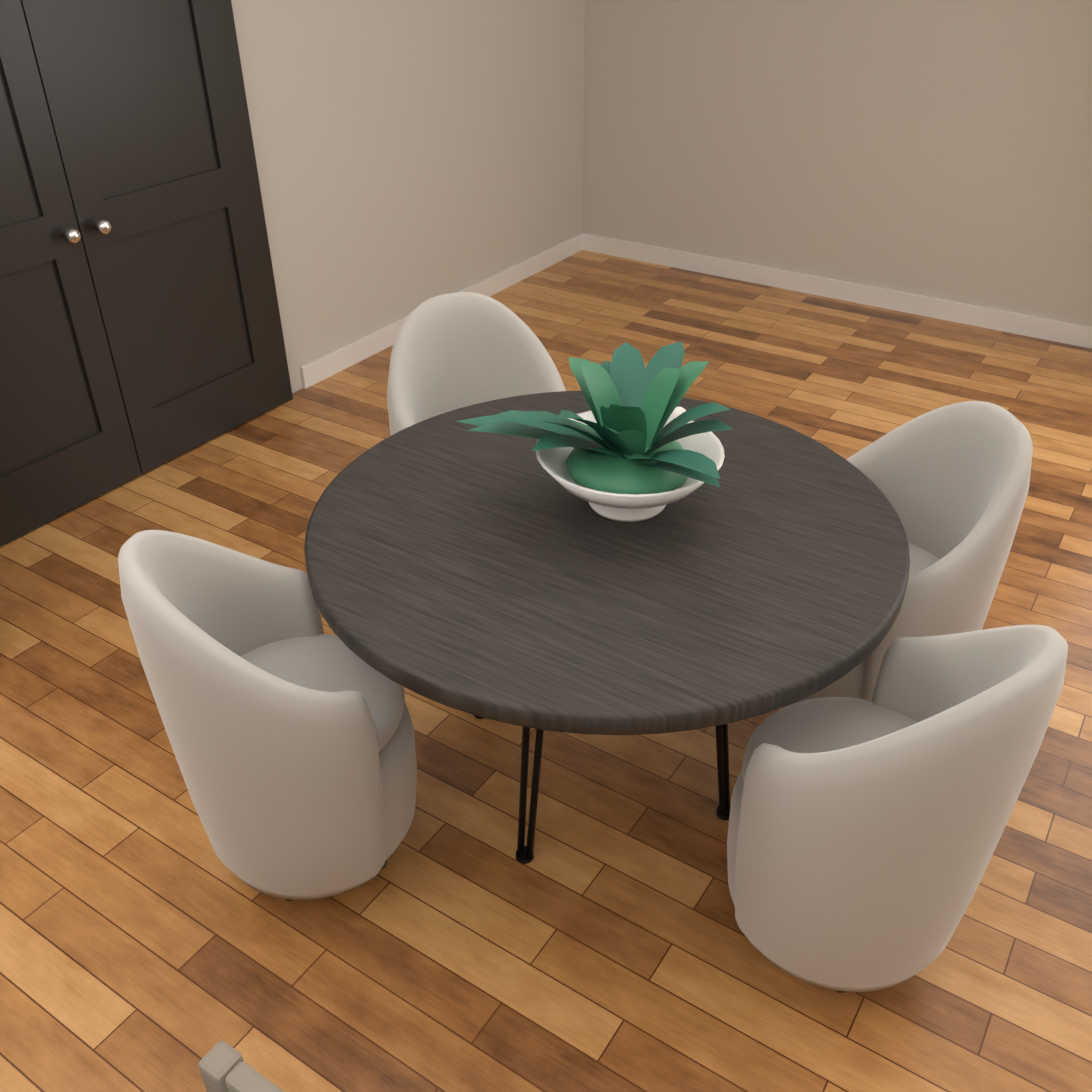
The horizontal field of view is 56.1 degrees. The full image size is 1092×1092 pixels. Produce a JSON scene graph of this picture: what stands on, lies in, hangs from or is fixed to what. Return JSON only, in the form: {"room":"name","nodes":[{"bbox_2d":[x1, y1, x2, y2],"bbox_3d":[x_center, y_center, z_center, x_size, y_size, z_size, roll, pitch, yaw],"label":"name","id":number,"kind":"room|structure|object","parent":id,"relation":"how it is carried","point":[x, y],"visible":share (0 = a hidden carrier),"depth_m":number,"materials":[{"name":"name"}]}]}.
{"room":"dining room","nodes":[
{"label":"dining room","id":0,"kind":"room"},
{"bbox_2d":[231,0,584,392],"bbox_3d":[-2.021,-1.004,2.860,0.100,2.440,8.200,20,38,27],"label":"wall","id":1,"kind":"structure","parent":0,"point":[411,155],"depth_m":4.73,"materials":[{"name":"white paint"}]},
{"bbox_2d":[0,0,292,545],"bbox_3d":[-1.555,-1.170,3.351,0.125,2.170,1.630,20,38,27],"label":"door","id":2,"kind":"structure","parent":1,"relation":"attached to","point":[141,331],"depth_m":3.60,"materials":[{"name":"grey wood"}]},
{"bbox_2d":[301,233,584,388],"bbox_3d":[-0.440,-1.303,5.417,0.015,0.100,2.370,20,38,27],"label":"baseboard","id":3,"kind":"structure","parent":1,"relation":"attached to","point":[335,362],"depth_m":5.02,"materials":[{"name":"white wood"}]},
{"bbox_2d":[0,250,1091,1091],"bbox_3d":[-0.006,0.785,2.392,4.970,0.050,8.300,20,38,27],"label":"floor","id":4,"kind":"structure","parent":0,"point":[152,942],"depth_m":2.40,"materials":[{"name":"brown wood"}]},
{"bbox_2d":[198,1041,283,1091],"bbox_3d":[-0.275,1.059,1.091,0.420,0.930,0.410,20,38,27],"label":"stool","id":5,"kind":"object","parent":4,"relation":"on","point":[223,1066],"visible":1,"depth_m":1.04,"materials":[{"name":"fabric"}]},
{"bbox_2d":[118,530,416,900],"bbox_3d":[-0.544,0.348,2.174,0.512,0.913,0.530,-14,36,-20],"label":"chair","id":6,"kind":"object","parent":4,"relation":"on","point":[288,724],"visible":1,"depth_m":2.02,"materials":[{"name":"grey fabric"}]},
{"bbox_2d":[387,292,565,434],"bbox_3d":[-0.189,-0.241,3.061,0.530,0.913,0.512,-13,36,-19],"label":"chair","id":7,"kind":"object","parent":4,"relation":"on","point":[453,351],"visible":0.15,"depth_m":3.01,"materials":[{"name":"grey fabric"}]},
{"bbox_2d":[304,391,909,863],"bbox_3d":[0.129,0.246,2.472,1.300,0.761,1.300,20,38,27],"label":"dining table","id":8,"kind":"object","parent":4,"relation":"on","point":[454,563],"visible":0.94,"depth_m":2.06,"materials":[{"name":"black wood"}]},
{"bbox_2d":[457,341,731,521],"bbox_3d":[0.141,-0.227,2.212,0.630,0.312,0.498,20,38,27],"label":"potted plant","id":9,"kind":"object","parent":8,"relation":"on","point":[630,446],"visible":1,"depth_m":2.17,"materials":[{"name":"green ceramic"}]},
{"bbox_2d":[672,407,685,414],"bbox_3d":[0.252,-0.354,2.518,0.190,0.186,0.279,20,38,27],"label":"bead garland","id":10,"kind":"object","parent":8,"relation":"on","point":[678,410],"visible":0.02,"depth_m":2.59,"materials":[{"name":"white"}]},
{"bbox_2d":[727,625,1067,992],"bbox_3d":[0.623,0.468,1.982,0.531,0.913,0.512,-27,42,-34],"label":"chair","id":11,"kind":"object","parent":4,"relation":"on","point":[864,836],"visible":1,"depth_m":1.79,"materials":[{"name":"grey fabric"}]},
{"bbox_2d":[779,401,1032,709],"bbox_3d":[0.827,0.105,2.528,0.512,0.913,0.530,-6,34,-8],"label":"chair","id":12,"kind":"object","parent":4,"relation":"on","point":[951,482],"visible":0.31,"depth_m":2.38,"materials":[{"name":"grey fabric"}]},
{"bbox_2d":[582,0,1091,326],"bbox_3d":[2.236,-2.155,4.557,4.770,2.440,0.100,20,38,27],"label":"wall","id":13,"kind":"structure","parent":0,"point":[940,149],"depth_m":5.12,"materials":[{"name":"white paint"}]},
{"bbox_2d":[585,233,1091,348],"bbox_3d":[2.199,-1.157,5.170,4.740,0.100,0.015,20,38,27],"label":"baseboard","id":14,"kind":"structure","parent":13,"relation":"attached to","point":[984,317],"depth_m":5.47,"materials":[{"name":"white wood"}]}
]}

